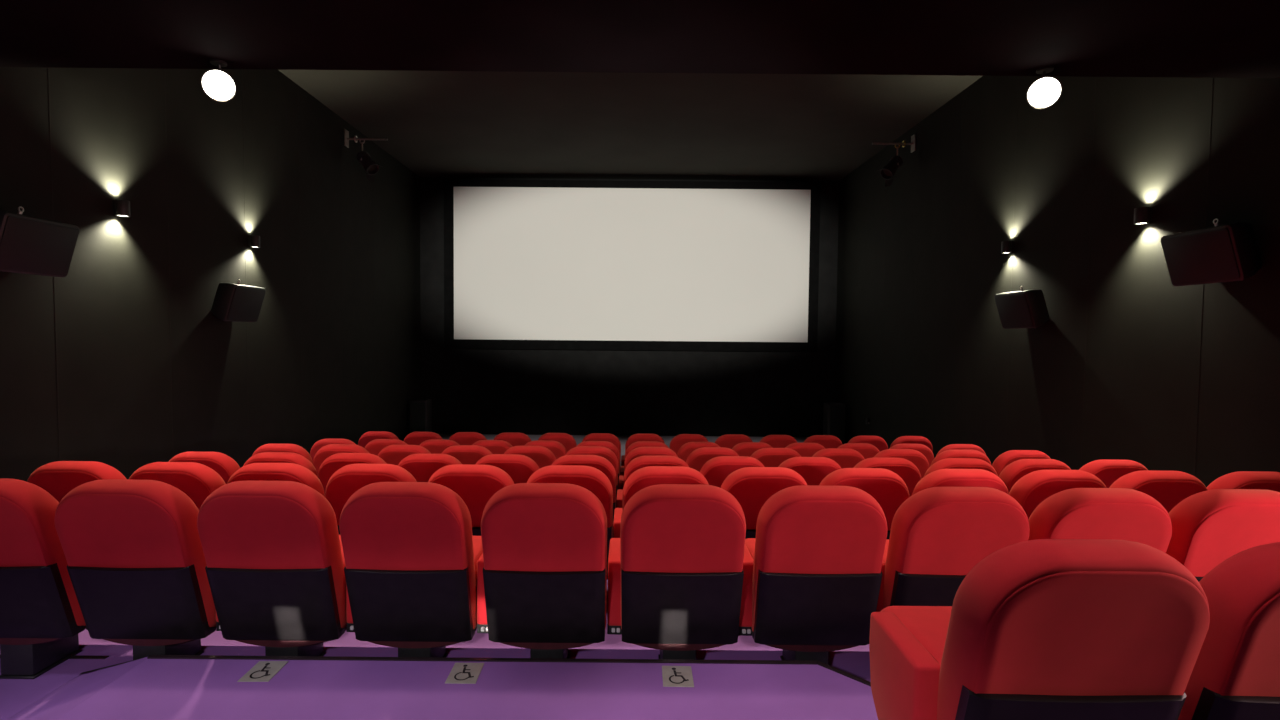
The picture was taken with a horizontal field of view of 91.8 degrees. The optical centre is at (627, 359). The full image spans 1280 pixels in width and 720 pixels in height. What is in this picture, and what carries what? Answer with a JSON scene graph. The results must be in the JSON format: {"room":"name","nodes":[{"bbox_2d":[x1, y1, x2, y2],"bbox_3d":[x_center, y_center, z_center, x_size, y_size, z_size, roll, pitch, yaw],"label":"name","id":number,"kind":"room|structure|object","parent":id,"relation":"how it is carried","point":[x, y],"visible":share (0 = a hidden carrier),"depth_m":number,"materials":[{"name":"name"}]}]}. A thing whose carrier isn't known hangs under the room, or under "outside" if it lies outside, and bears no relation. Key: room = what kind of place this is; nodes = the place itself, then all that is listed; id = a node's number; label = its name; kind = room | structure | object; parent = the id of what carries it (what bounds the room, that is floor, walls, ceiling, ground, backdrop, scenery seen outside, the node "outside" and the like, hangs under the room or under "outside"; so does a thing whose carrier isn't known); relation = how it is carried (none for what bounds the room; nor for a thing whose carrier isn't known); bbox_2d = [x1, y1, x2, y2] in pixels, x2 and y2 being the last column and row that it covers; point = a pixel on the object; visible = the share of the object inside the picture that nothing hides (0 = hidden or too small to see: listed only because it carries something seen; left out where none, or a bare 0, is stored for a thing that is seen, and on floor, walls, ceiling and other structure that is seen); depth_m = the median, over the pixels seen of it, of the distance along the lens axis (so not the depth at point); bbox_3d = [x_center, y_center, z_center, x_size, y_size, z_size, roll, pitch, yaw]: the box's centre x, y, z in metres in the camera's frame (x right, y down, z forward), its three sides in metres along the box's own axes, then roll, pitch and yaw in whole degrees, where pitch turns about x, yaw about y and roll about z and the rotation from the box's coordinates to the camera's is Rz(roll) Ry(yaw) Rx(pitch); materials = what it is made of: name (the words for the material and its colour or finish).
{"room":"auditorium","nodes":[
{"label":"auditorium","id":0,"kind":"room"},
{"bbox_2d":[0,67,420,481],"bbox_3d":[-4.553,-0.789,5.099,0.120,5.600,16.650,1,2,0],"label":"wall","id":1,"kind":"structure","parent":0,"point":[108,125],"depth_m":6.44,"materials":[{"name":"black fabric"}]},
{"bbox_2d":[0,206,79,276],"bbox_3d":[-4.334,-0.847,4.451,0.333,0.459,0.580,1,2,0],"label":"speaker","id":2,"kind":"object","parent":1,"relation":"attached to","point":[28,244],"visible":1,"depth_m":4.41},
{"bbox_2d":[48,68,60,460],"bbox_3d":[-4.492,-0.878,4.850,0.001,5.400,0.012,1,2,0],"label":"trim","id":3,"kind":"structure","parent":1,"relation":"attached to","point":[48,68],"depth_m":4.86,"materials":[{"name":"black"}]},
{"bbox_2d":[165,69,173,456],"bbox_3d":[-4.492,-0.927,6.069,0.001,5.400,0.012,1,2,0],"label":"trim","id":4,"kind":"structure","parent":1,"relation":"attached to","point":[165,69],"depth_m":6.07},
{"bbox_2d":[211,279,265,321],"bbox_3d":[-4.336,-0.655,6.881,0.333,0.459,0.580,1,2,0],"label":"speaker","id":5,"kind":"object","parent":1,"relation":"attached to","point":[237,302],"visible":1,"depth_m":6.71},
{"bbox_2d":[227,287,265,320],"bbox_3d":[-4.229,-0.615,6.882,0.119,0.360,0.544,0,2,0],"label":"grille","id":6,"kind":"object","parent":5,"relation":"attached to","point":[243,303],"depth_m":6.82,"materials":[{"name":"fabric"}]},
{"bbox_2d":[344,129,387,182],"bbox_3d":[-4.149,-3.228,9.807,0.670,0.817,0.245,1,2,14],"label":"stage light","id":7,"kind":"object","parent":1,"relation":"attached to","point":[370,166],"visible":1,"depth_m":9.79,"materials":[{"name":"grey metal"}]},
{"bbox_2d":[0,434,870,719],"bbox_3d":[-0.014,1.651,5.196,9.000,0.665,16.650,1,2,0],"label":"floor","id":8,"kind":"structure","parent":0,"point":[16,695],"depth_m":2.97,"materials":[{"name":"purple carpet"}]},
{"bbox_2d":[0,478,85,678],"bbox_3d":[-2.700,0.934,2.855,0.580,0.910,0.712,1,2,0],"label":"chair","id":9,"kind":"object","parent":8,"relation":"on","point":[41,617],"visible":0.7,"depth_m":2.62,"materials":[{"name":"red fabric"}]},
{"bbox_2d":[27,461,125,502],"bbox_3d":[-3.281,1.038,3.930,0.580,0.910,0.712,1,2,0],"label":"chair","id":10,"kind":"object","parent":8,"relation":"on","point":[58,478],"visible":0.2,"depth_m":3.58,"materials":[{"name":"red fabric"}]},
{"bbox_2d":[55,479,215,659],"bbox_3d":[-2.120,0.939,2.855,0.580,0.910,0.712,1,2,0],"label":"chair","id":11,"kind":"object","parent":8,"relation":"on","point":[133,550],"visible":0.9,"depth_m":2.59,"materials":[{"name":"red fabric"}]},
{"bbox_2d":[129,462,225,509],"bbox_3d":[-2.701,1.043,3.930,0.580,0.910,0.712,1,2,0],"label":"chair","id":12,"kind":"object","parent":8,"relation":"on","point":[197,481],"visible":0.19,"depth_m":3.58,"materials":[{"name":"red fabric"}]},
{"bbox_2d":[169,451,239,483],"bbox_3d":[-3.282,1.141,5.005,0.580,0.910,0.712,1,2,0],"label":"chair","id":13,"kind":"object","parent":8,"relation":"on","point":[224,465],"visible":0.16,"depth_m":4.66,"materials":[{"name":"red fabric"}]},
{"bbox_2d":[197,481,346,655],"bbox_3d":[-1.540,0.944,2.855,0.580,0.910,0.712,1,2,0],"label":"chair","id":14,"kind":"object","parent":8,"relation":"on","point":[273,550],"visible":0.93,"depth_m":2.59,"materials":[{"name":"red fabric"}]},
{"bbox_2d":[227,463,324,496],"bbox_3d":[-2.121,1.048,3.930,0.580,0.910,0.712,1,2,0],"label":"chair","id":15,"kind":"object","parent":8,"relation":"on","point":[293,472],"visible":0.17,"depth_m":3.57,"materials":[{"name":"red fabric"}]},
{"bbox_2d":[243,452,316,475],"bbox_3d":[-2.702,1.146,5.005,0.580,0.910,0.712,1,2,0],"label":"chair","id":16,"kind":"object","parent":8,"relation":"on","point":[264,457],"visible":0.12,"depth_m":4.66,"materials":[{"name":"red fabric"}]},
{"bbox_2d":[252,443,312,463],"bbox_3d":[-3.283,1.224,6.080,0.580,0.910,0.712,1,2,0],"label":"chair","id":17,"kind":"object","parent":8,"relation":"on","point":[293,448],"visible":0.16,"depth_m":5.73,"materials":[{"name":"red fabric"}]},
{"bbox_2d":[313,444,368,476],"bbox_3d":[-2.703,1.230,6.080,0.580,0.910,0.712,1,2,0],"label":"chair","id":18,"kind":"object","parent":8,"relation":"on","point":[326,451],"visible":0.09,"depth_m":5.73,"materials":[{"name":"red fabric"}]},
{"bbox_2d":[318,453,386,497],"bbox_3d":[-2.122,1.151,5.005,0.580,0.910,0.712,1,2,0],"label":"chair","id":19,"kind":"object","parent":8,"relation":"on","point":[331,464],"visible":0.2,"depth_m":4.66,"materials":[{"name":"red fabric"}]},
{"bbox_2d":[325,464,416,534],"bbox_3d":[-1.541,1.053,3.930,0.580,0.910,0.712,1,2,0],"label":"chair","id":20,"kind":"object","parent":8,"relation":"on","point":[348,479],"visible":0.21,"depth_m":3.58,"materials":[{"name":"red fabric"}]},
{"bbox_2d":[358,431,398,447],"bbox_3d":[-3.284,1.372,8.367,0.580,0.910,0.712,1,2,0],"label":"chair","id":21,"kind":"object","parent":8,"relation":"on","point":[369,436],"visible":0.2,"depth_m":8.02,"materials":[{"name":"red fabric"}]},
{"bbox_2d":[365,439,407,455],"bbox_3d":[-2.703,1.319,7.154,0.580,0.910,0.712,1,2,0],"label":"chair","id":22,"kind":"object","parent":8,"relation":"on","point":[375,446],"visible":0.12,"depth_m":6.80,"materials":[{"name":"red fabric"}]},
{"bbox_2d":[378,445,430,465],"bbox_3d":[-2.123,1.235,6.080,0.580,0.910,0.712,1,2,0],"label":"chair","id":23,"kind":"object","parent":8,"relation":"on","point":[391,454],"visible":0.09,"depth_m":5.73,"materials":[{"name":"red fabric"}]},
{"bbox_2d":[339,482,482,656],"bbox_3d":[-0.960,0.949,2.855,0.580,0.910,0.712,1,2,0],"label":"chair","id":24,"kind":"object","parent":8,"relation":"on","point":[411,552],"visible":0.96,"depth_m":2.59,"materials":[{"name":"red fabric"}]},
{"bbox_2d":[473,536,482,586],"bbox_3d":[-0.933,0.983,2.977,0.486,0.176,0.470,0,2,0],"label":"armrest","id":25,"kind":"object","parent":24,"relation":"on","point":[477,540],"depth_m":2.96,"materials":[{"name":"red fabric"}]},
{"bbox_2d":[410,399,431,432],"bbox_3d":[-4.211,1.229,12.604,0.340,0.840,0.355,1,2,0],"label":"floor speaker","id":26,"kind":"object","parent":8,"relation":"on","point":[420,409],"visible":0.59,"depth_m":12.43,"materials":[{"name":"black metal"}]},
{"bbox_2d":[410,402,425,432],"bbox_3d":[-4.211,1.235,12.436,0.300,0.780,0.020,0,2,0],"label":"grille","id":27,"kind":"object","parent":26,"relation":"attached to","point":[417,409],"depth_m":12.43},
{"bbox_2d":[404,432,442,444],"bbox_3d":[-2.704,1.377,8.367,0.580,0.910,0.712,1,2,0],"label":"chair","id":28,"kind":"object","parent":8,"relation":"on","point":[414,438],"visible":0.12,"depth_m":8.02,"materials":[{"name":"red fabric"}]},
{"bbox_2d":[398,453,460,481],"bbox_3d":[-1.542,1.156,5.005,0.580,0.910,0.712,1,2,0],"label":"chair","id":29,"kind":"object","parent":8,"relation":"on","point":[421,466],"visible":0.15,"depth_m":4.65,"materials":[{"name":"red fabric"}]},
{"bbox_2d":[419,439,458,453],"bbox_3d":[-2.123,1.324,7.154,0.580,0.910,0.712,1,2,0],"label":"chair","id":30,"kind":"object","parent":8,"relation":"on","point":[434,446],"visible":0.09,"depth_m":6.80,"materials":[{"name":"red fabric"}]},
{"bbox_2d":[441,445,491,464],"bbox_3d":[-1.542,1.240,6.080,0.580,0.910,0.712,1,2,0],"label":"chair","id":31,"kind":"object","parent":8,"relation":"on","point":[466,454],"visible":0.12,"depth_m":5.73,"materials":[{"name":"red fabric"}]},
{"bbox_2d":[449,432,486,444],"bbox_3d":[-2.124,1.383,8.367,0.580,0.910,0.712,1,2,0],"label":"chair","id":32,"kind":"object","parent":8,"relation":"on","point":[462,438],"visible":0.16,"depth_m":8.02,"materials":[{"name":"red fabric"}]},
{"bbox_2d":[428,464,513,535],"bbox_3d":[-0.961,1.058,3.930,0.580,0.910,0.712,1,2,0],"label":"chair","id":33,"kind":"object","parent":8,"relation":"on","point":[475,484],"visible":0.16,"depth_m":3.59,"materials":[{"name":"red fabric"}]},
{"bbox_2d":[472,440,512,453],"bbox_3d":[-1.543,1.329,7.154,0.580,0.910,0.712,1,2,0],"label":"chair","id":34,"kind":"object","parent":8,"relation":"on","point":[494,446],"visible":0.16,"depth_m":6.80,"materials":[{"name":"red fabric"}]},
{"bbox_2d":[475,454,538,483],"bbox_3d":[-0.962,1.161,5.005,0.580,0.910,0.712,1,2,0],"label":"chair","id":35,"kind":"object","parent":8,"relation":"on","point":[519,468],"visible":0.15,"depth_m":4.66,"materials":[{"name":"red fabric"}]},
{"bbox_2d":[494,432,530,446],"bbox_3d":[-1.544,1.388,8.367,0.580,0.910,0.712,1,2,0],"label":"chair","id":36,"kind":"object","parent":8,"relation":"on","point":[514,438],"visible":0.16,"depth_m":8.02,"materials":[{"name":"red fabric"}]},
{"bbox_2d":[504,446,555,468],"bbox_3d":[-0.963,1.245,6.080,0.580,0.910,0.712,1,2,0],"label":"chair","id":37,"kind":"object","parent":8,"relation":"on","point":[543,457],"visible":0.16,"depth_m":5.73,"materials":[{"name":"red fabric"}]},
{"bbox_2d":[477,483,606,657],"bbox_3d":[-0.380,0.955,2.855,0.580,0.910,0.712,1,2,0],"label":"chair","id":38,"kind":"object","parent":8,"relation":"on","point":[542,564],"visible":1,"depth_m":2.59,"materials":[{"name":"red fabric"}]},
{"bbox_2d":[524,440,566,458],"bbox_3d":[-0.963,1.335,7.154,0.580,0.910,0.712,1,2,0],"label":"chair","id":39,"kind":"object","parent":8,"relation":"on","point":[557,448],"visible":0.16,"depth_m":6.80,"materials":[{"name":"red fabric"}]},
{"bbox_2d":[538,433,576,451],"bbox_3d":[-0.964,1.393,8.367,0.580,0.910,0.712,1,2,0],"label":"chair","id":40,"kind":"object","parent":8,"relation":"on","point":[565,439],"visible":0.16,"depth_m":8.02,"materials":[{"name":"red fabric"}]},
{"bbox_2d":[527,465,612,579],"bbox_3d":[-0.381,1.063,3.930,0.580,0.910,0.712,1,2,0],"label":"chair","id":41,"kind":"object","parent":8,"relation":"on","point":[592,479],"visible":0.31,"depth_m":3.58,"materials":[{"name":"red fabric"}]},
{"bbox_2d":[552,455,615,522],"bbox_3d":[-0.382,1.166,5.005,0.580,0.910,0.712,1,2,0],"label":"chair","id":42,"kind":"object","parent":8,"relation":"on","point":[600,463],"visible":0.19,"depth_m":4.66,"materials":[{"name":"red fabric"}]},
{"bbox_2d":[565,446,617,502],"bbox_3d":[-0.383,1.250,6.080,0.580,0.910,0.712,1,2,0],"label":"chair","id":43,"kind":"object","parent":8,"relation":"on","point":[604,452],"visible":0.13,"depth_m":5.73,"materials":[{"name":"red fabric"}]},
{"bbox_2d":[618,447,677,488],"bbox_3d":[0.197,1.255,6.080,0.580,0.910,0.712,1,2,0],"label":"chair","id":44,"kind":"object","parent":8,"relation":"on","point":[640,451],"visible":0.15,"depth_m":5.73,"materials":[{"name":"red fabric"}]},
{"bbox_2d":[616,455,688,507],"bbox_3d":[0.198,1.171,5.005,0.580,0.910,0.712,1,2,0],"label":"chair","id":45,"kind":"object","parent":8,"relation":"on","point":[637,463],"visible":0.2,"depth_m":4.66,"materials":[{"name":"red fabric"}]},
{"bbox_2d":[613,466,708,537],"bbox_3d":[0.199,1.068,3.930,0.580,0.910,0.712,1,2,0],"label":"chair","id":46,"kind":"object","parent":8,"relation":"on","point":[644,477],"visible":0.19,"depth_m":3.58,"materials":[{"name":"red fabric"}]},
{"bbox_2d":[607,484,745,659],"bbox_3d":[0.200,0.960,2.855,0.580,0.910,0.712,1,2,0],"label":"chair","id":47,"kind":"object","parent":8,"relation":"on","point":[676,573],"visible":0.99,"depth_m":2.59,"materials":[{"name":"red fabric"}]},
{"bbox_2d":[669,434,707,453],"bbox_3d":[0.776,1.408,8.367,0.580,0.910,0.712,1,2,0],"label":"chair","id":48,"kind":"object","parent":8,"relation":"on","point":[679,440],"visible":0.21,"depth_m":8.02,"materials":[{"name":"red fabric"}]},
{"bbox_2d":[677,442,719,461],"bbox_3d":[0.777,1.350,7.154,0.580,0.910,0.712,1,2,0],"label":"chair","id":49,"kind":"object","parent":8,"relation":"on","point":[685,450],"visible":0.13,"depth_m":6.81,"materials":[{"name":"red fabric"}]},
{"bbox_2d":[686,447,738,471],"bbox_3d":[0.777,1.260,6.080,0.580,0.910,0.712,1,2,0],"label":"chair","id":50,"kind":"object","parent":8,"relation":"on","point":[698,457],"visible":0.15,"depth_m":5.73,"materials":[{"name":"red fabric"}]},
{"bbox_2d":[700,456,763,487],"bbox_3d":[0.778,1.176,5.005,0.580,0.910,0.712,1,2,0],"label":"chair","id":51,"kind":"object","parent":8,"relation":"on","point":[716,470],"visible":0.19,"depth_m":4.66,"materials":[{"name":"red fabric"}]},
{"bbox_2d":[715,434,752,448],"bbox_3d":[1.356,1.413,8.367,0.580,0.910,0.712,1,2,0],"label":"chair","id":52,"kind":"object","parent":8,"relation":"on","point":[728,440],"visible":0.14,"depth_m":8.02,"materials":[{"name":"red fabric"}]},
{"bbox_2d":[732,442,772,456],"bbox_3d":[1.357,1.355,7.154,0.580,0.910,0.712,1,2,0],"label":"chair","id":53,"kind":"object","parent":8,"relation":"on","point":[744,448],"visible":0.16,"depth_m":6.80,"materials":[{"name":"red fabric"}]},
{"bbox_2d":[721,467,806,538],"bbox_3d":[0.779,1.073,3.930,0.580,0.910,0.712,1,2,0],"label":"chair","id":54,"kind":"object","parent":8,"relation":"on","point":[752,487],"visible":0.27,"depth_m":3.59,"materials":[{"name":"red fabric"}]},
{"bbox_2d":[750,448,800,466],"bbox_3d":[1.357,1.265,6.080,0.580,0.910,0.712,1,2,0],"label":"chair","id":55,"kind":"object","parent":8,"relation":"on","point":[769,457],"visible":0.09,"depth_m":5.73,"materials":[{"name":"red fabric"}]},
{"bbox_2d":[760,435,797,447],"bbox_3d":[1.936,1.418,8.367,0.580,0.910,0.712,1,2,0],"label":"chair","id":56,"kind":"object","parent":8,"relation":"on","point":[776,441],"visible":0.18,"depth_m":8.02,"materials":[{"name":"red fabric"}]},
{"bbox_2d":[785,443,824,456],"bbox_3d":[1.937,1.360,7.154,0.580,0.910,0.712,1,2,0],"label":"chair","id":57,"kind":"object","parent":8,"relation":"on","point":[804,449],"visible":0.12,"depth_m":6.80,"materials":[{"name":"red fabric"}]},
{"bbox_2d":[778,457,841,484],"bbox_3d":[1.358,1.181,5.005,0.580,0.910,0.712,1,2,0],"label":"chair","id":58,"kind":"object","parent":8,"relation":"on","point":[813,470],"visible":0.11,"depth_m":4.65,"materials":[{"name":"red fabric"}]},
{"bbox_2d":[738,485,886,664],"bbox_3d":[0.780,0.965,2.855,0.580,0.910,0.712,1,2,0],"label":"chair","id":59,"kind":"object","parent":8,"relation":"on","point":[812,578],"visible":0.94,"depth_m":2.59,"materials":[{"name":"red fabric"}]},
{"bbox_2d":[803,435,842,448],"bbox_3d":[2.516,1.423,8.367,0.580,0.910,0.712,1,2,0],"label":"chair","id":60,"kind":"object","parent":8,"relation":"on","point":[827,441],"visible":0.17,"depth_m":8.02,"materials":[{"name":"red fabric"}]},
{"bbox_2d":[823,403,844,443],"bbox_3d":[4.189,1.302,12.604,0.340,0.840,0.355,1,2,0],"label":"floor speaker","id":61,"kind":"object","parent":8,"relation":"on","point":[833,413],"visible":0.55,"depth_m":12.43,"materials":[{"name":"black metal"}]},
{"bbox_2d":[829,406,844,443],"bbox_3d":[4.189,1.309,12.436,0.300,0.780,0.020,0,2,0],"label":"grille","id":62,"kind":"object","parent":61,"relation":"attached to","point":[836,413],"depth_m":12.43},
{"bbox_2d":[812,448,863,468],"bbox_3d":[1.937,1.270,6.080,0.580,0.910,0.712,1,2,0],"label":"chair","id":63,"kind":"object","parent":8,"relation":"on","point":[846,458],"visible":0.18,"depth_m":5.73,"materials":[{"name":"red fabric"}]},
{"bbox_2d":[838,443,879,458],"bbox_3d":[2.517,1.365,7.154,0.580,0.910,0.712,1,2,0],"label":"chair","id":64,"kind":"object","parent":8,"relation":"on","point":[867,450],"visible":0.14,"depth_m":6.80,"materials":[{"name":"red fabric"}]},
{"bbox_2d":[819,468,908,538],"bbox_3d":[1.359,1.078,3.930,0.580,0.910,0.712,1,2,0],"label":"chair","id":65,"kind":"object","parent":8,"relation":"on","point":[885,486],"visible":0.25,"depth_m":3.58,"materials":[{"name":"red fabric"}]},
{"bbox_2d":[848,435,887,451],"bbox_3d":[3.096,1.428,8.367,0.580,0.910,0.712,1,2,0],"label":"chair","id":66,"kind":"object","parent":8,"relation":"on","point":[880,443],"visible":0.26,"depth_m":8.02,"materials":[{"name":"red fabric"}]},
{"bbox_2d":[854,457,920,496],"bbox_3d":[1.938,1.186,5.005,0.580,0.910,0.712,1,2,0],"label":"chair","id":67,"kind":"object","parent":8,"relation":"on","point":[910,474],"visible":0.16,"depth_m":4.66,"materials":[{"name":"red fabric"}]},
{"bbox_2d":[873,449,928,478],"bbox_3d":[2.517,1.275,6.080,0.580,0.910,0.712,1,2,0],"label":"chair","id":68,"kind":"object","parent":8,"relation":"on","point":[917,458],"visible":0.2,"depth_m":5.73,"materials":[{"name":"red fabric"}]},
{"bbox_2d":[876,487,1029,611],"bbox_3d":[1.360,0.970,2.855,0.580,0.910,0.712,1,2,0],"label":"chair","id":69,"kind":"object","parent":8,"relation":"on","point":[938,535],"visible":0.38,"depth_m":2.55,"materials":[{"name":"red fabric"}]},
{"bbox_2d":[912,469,1008,494],"bbox_3d":[1.939,1.083,3.930,0.580,0.910,0.712,1,2,0],"label":"chair","id":70,"kind":"object","parent":8,"relation":"on","point":[942,477],"visible":0.19,"depth_m":3.57,"materials":[{"name":"red fabric"}]},
{"bbox_2d":[924,458,997,476],"bbox_3d":[2.518,1.191,5.005,0.580,0.910,0.712,1,2,0],"label":"chair","id":71,"kind":"object","parent":8,"relation":"on","point":[949,463],"visible":0.13,"depth_m":4.65,"materials":[{"name":"red fabric"}]},
{"bbox_2d":[931,449,990,464],"bbox_3d":[3.097,1.280,6.080,0.580,0.910,0.712,1,2,0],"label":"chair","id":72,"kind":"object","parent":8,"relation":"on","point":[955,453],"visible":0.16,"depth_m":5.73,"materials":[{"name":"red fabric"}]},
{"bbox_2d":[992,450,1050,476],"bbox_3d":[3.705,1.286,6.080,0.635,0.910,0.712,1,2,0],"label":"chair","id":73,"kind":"object","parent":8,"relation":"on","point":[1003,460],"visible":0.17,"depth_m":5.74,"materials":[{"name":"red fabric"}]},
{"bbox_2d":[999,459,1070,491],"bbox_3d":[3.098,1.196,5.005,0.580,0.910,0.712,1,2,0],"label":"chair","id":74,"kind":"object","parent":8,"relation":"on","point":[1016,470],"visible":0.17,"depth_m":4.66,"materials":[{"name":"red fabric"}]},
{"bbox_2d":[1009,470,1105,518],"bbox_3d":[2.519,1.089,3.930,0.580,0.910,0.712,1,2,0],"label":"chair","id":75,"kind":"object","parent":8,"relation":"on","point":[1033,488],"visible":0.26,"depth_m":3.59,"materials":[{"name":"red fabric"}]},
{"bbox_2d":[1028,488,1171,552],"bbox_3d":[1.940,0.975,2.855,0.580,0.910,0.712,1,2,0],"label":"chair","id":76,"kind":"object","parent":8,"relation":"on","point":[1132,515],"visible":0.23,"depth_m":2.52,"materials":[{"name":"red fabric"}]},
{"bbox_2d":[1079,459,1147,487],"bbox_3d":[3.706,1.202,5.005,0.635,0.910,0.712,1,2,0],"label":"chair","id":77,"kind":"object","parent":8,"relation":"on","point":[1108,471],"visible":0.12,"depth_m":4.65,"materials":[{"name":"red fabric"}]},
{"bbox_2d":[1109,470,1206,512],"bbox_3d":[3.099,1.094,3.930,0.580,0.910,0.712,1,2,0],"label":"chair","id":78,"kind":"object","parent":8,"relation":"on","point":[1169,488],"visible":0.14,"depth_m":3.58,"materials":[{"name":"red fabric"}]},
{"bbox_2d":[1166,489,1279,581],"bbox_3d":[2.520,0.980,2.855,0.580,0.910,0.712,1,2,0],"label":"chair","id":79,"kind":"object","parent":8,"relation":"on","point":[1209,527],"visible":0.16,"depth_m":2.54,"materials":[{"name":"red fabric"}]},
{"bbox_2d":[1206,471,1279,491],"bbox_3d":[3.707,1.099,3.930,0.635,0.910,0.712,1,2,0],"label":"chair","id":80,"kind":"object","parent":8,"relation":"on","point":[1264,480],"visible":0.15,"depth_m":3.58,"materials":[{"name":"red fabric"}]},
{"bbox_2d":[6,657,877,719],"bbox_3d":[-0.678,1.446,-0.207,3.590,0.170,5.870,1,2,0],"label":"floor","id":81,"kind":"structure","parent":0,"point":[144,688],"depth_m":2.35,"materials":[{"name":"purple carpet"}]},
{"bbox_2d":[237,661,288,681],"bbox_3d":[-1.456,1.243,2.478,0.120,0.004,0.150,0,2,-1],"label":"sign","id":82,"kind":"object","parent":81,"relation":"on","point":[263,671],"visible":1,"depth_m":2.47,"materials":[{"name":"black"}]},
{"bbox_2d":[445,663,483,683],"bbox_3d":[-0.651,1.250,2.478,0.120,0.004,0.150,1,2,0],"label":"sign","id":83,"kind":"object","parent":81,"relation":"on","point":[461,673],"visible":1,"depth_m":2.47,"materials":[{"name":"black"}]},
{"bbox_2d":[147,655,870,686],"bbox_3d":[-0.418,1.248,2.558,3.135,0.006,0.311,1,2,6],"label":"trim","id":84,"kind":"structure","parent":81,"relation":"on","point":[822,664],"depth_m":2.57,"materials":[{"name":"black rubber"}]},
{"bbox_2d":[662,666,693,686],"bbox_3d":[0.197,1.258,2.468,0.120,0.004,0.150,1,2,1],"label":"sign","id":85,"kind":"object","parent":81,"relation":"on","point":[673,676],"visible":1,"depth_m":2.46,"materials":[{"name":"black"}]},
{"bbox_2d":[420,177,838,436],"bbox_3d":[0.009,-1.087,13.477,9.240,5.600,0.120,1,2,0],"label":"wall","id":86,"kind":"structure","parent":0,"point":[482,391],"depth_m":13.48,"materials":[{"name":"paint"}]},
{"bbox_2d":[444,179,820,351],"bbox_3d":[0.072,-1.980,13.171,7.870,3.540,0.320,1,2,0],"label":"screen","id":87,"kind":"object","parent":86,"relation":"attached to","point":[529,264],"visible":1,"depth_m":13.03,"materials":[{"name":"white fabric"}]},
{"bbox_2d":[279,70,981,180],"bbox_3d":[0.033,-3.750,8.781,9.000,0.100,9.050,1,2,0],"label":"ceiling","id":88,"kind":"structure","parent":0,"point":[449,124],"depth_m":9.62,"materials":[{"name":"grey paint"}]},
{"bbox_2d":[0,0,1279,77],"bbox_3d":[0.023,-2.657,0.493,9.000,1.615,7.600,1,2,0],"label":"ceiling","id":89,"kind":"structure","parent":0,"point":[1078,38],"depth_m":3.78,"materials":[{"name":"black paint"}]},
{"bbox_2d":[201,59,236,101],"bbox_3d":[-2.804,-1.897,4.256,0.204,0.257,0.189,-1,3,-28],"label":"ceiling spotlight","id":90,"kind":"object","parent":89,"relation":"attached to","point":[217,84],"visible":1,"depth_m":4.20,"materials":[{"name":"black metal"}]},
{"bbox_2d":[1026,66,1061,108],"bbox_3d":[2.847,-1.848,4.257,0.204,0.257,0.190,2,3,24],"label":"ceiling spotlight","id":91,"kind":"object","parent":89,"relation":"attached to","point":[1045,91],"visible":1,"depth_m":4.20,"materials":[{"name":"black metal"}]},
{"bbox_2d":[834,76,1279,486],"bbox_3d":[4.566,-0.709,5.099,0.120,5.600,16.650,1,2,0],"label":"wall","id":92,"kind":"structure","parent":0,"point":[1151,134],"depth_m":6.29,"materials":[{"name":"black fabric"}]},
{"bbox_2d":[872,134,915,186],"bbox_3d":[4.204,-3.155,9.807,0.670,0.817,0.245,0,2,-14],"label":"stage light","id":93,"kind":"object","parent":92,"relation":"attached to","point":[887,172],"visible":1,"depth_m":9.79,"materials":[{"name":"grey metal"}]},
{"bbox_2d":[994,286,1048,328],"bbox_3d":[4.346,-0.577,6.821,0.333,0.459,0.580,1,2,0],"label":"speaker","id":94,"kind":"object","parent":92,"relation":"attached to","point":[1023,308],"visible":1,"depth_m":6.65},
{"bbox_2d":[994,293,1033,327],"bbox_3d":[4.239,-0.539,6.822,0.119,0.360,0.544,0,2,0],"label":"grille","id":95,"kind":"object","parent":94,"relation":"attached to","point":[1015,310],"depth_m":6.76,"materials":[{"name":"fabric"}]},
{"bbox_2d":[1080,77,1095,467],"bbox_3d":[4.507,-0.849,6.069,0.001,5.400,0.012,1,2,0],"label":"trim","id":96,"kind":"structure","parent":92,"relation":"attached to","point":[1095,77],"depth_m":6.07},
{"bbox_2d":[1193,78,1212,475],"bbox_3d":[4.507,-0.800,4.850,0.001,5.400,0.012,1,2,0],"label":"trim","id":97,"kind":"structure","parent":92,"relation":"attached to","point":[1212,78],"depth_m":4.87,"materials":[{"name":"black"}]},
{"bbox_2d":[1161,218,1261,285],"bbox_3d":[4.348,-0.798,4.610,0.333,0.459,0.580,1,2,0],"label":"speaker","id":98,"kind":"object","parent":92,"relation":"attached to","point":[1218,253],"visible":1,"depth_m":4.49},
{"bbox_2d":[1161,228,1239,284],"bbox_3d":[4.241,-0.760,4.612,0.119,0.360,0.544,0,2,0],"label":"grille","id":99,"kind":"object","parent":98,"relation":"attached to","point":[1206,255],"depth_m":4.56,"materials":[{"name":"fabric"}]},
{"bbox_3d":[2.587,1.494,-0.441,3.800,0.150,5.400,1,2,0],"label":"platform","id":100,"kind":"object","parent":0,"visible":0},
{"bbox_2d":[869,539,1209,719],"bbox_3d":[1.033,0.862,1.725,0.580,0.910,0.712,1,2,0],"label":"chair","id":101,"kind":"object","parent":100,"relation":"on","point":[1038,629],"visible":1,"depth_m":1.44,"materials":[{"name":"red fabric"}]},
{"bbox_2d":[880,606,951,664],"bbox_3d":[1.060,0.896,1.847,0.486,0.176,0.470,0,2,0],"label":"seat cushion","id":102,"kind":"object","parent":101,"relation":"on","point":[929,625],"depth_m":1.91,"materials":[{"name":"red fabric"}]},
{"bbox_2d":[1178,542,1279,719],"bbox_3d":[1.613,0.867,1.725,0.580,0.910,0.712,1,2,0],"label":"chair","id":103,"kind":"object","parent":100,"relation":"on","point":[1235,675],"visible":0.39,"depth_m":1.45,"materials":[{"name":"red fabric"}]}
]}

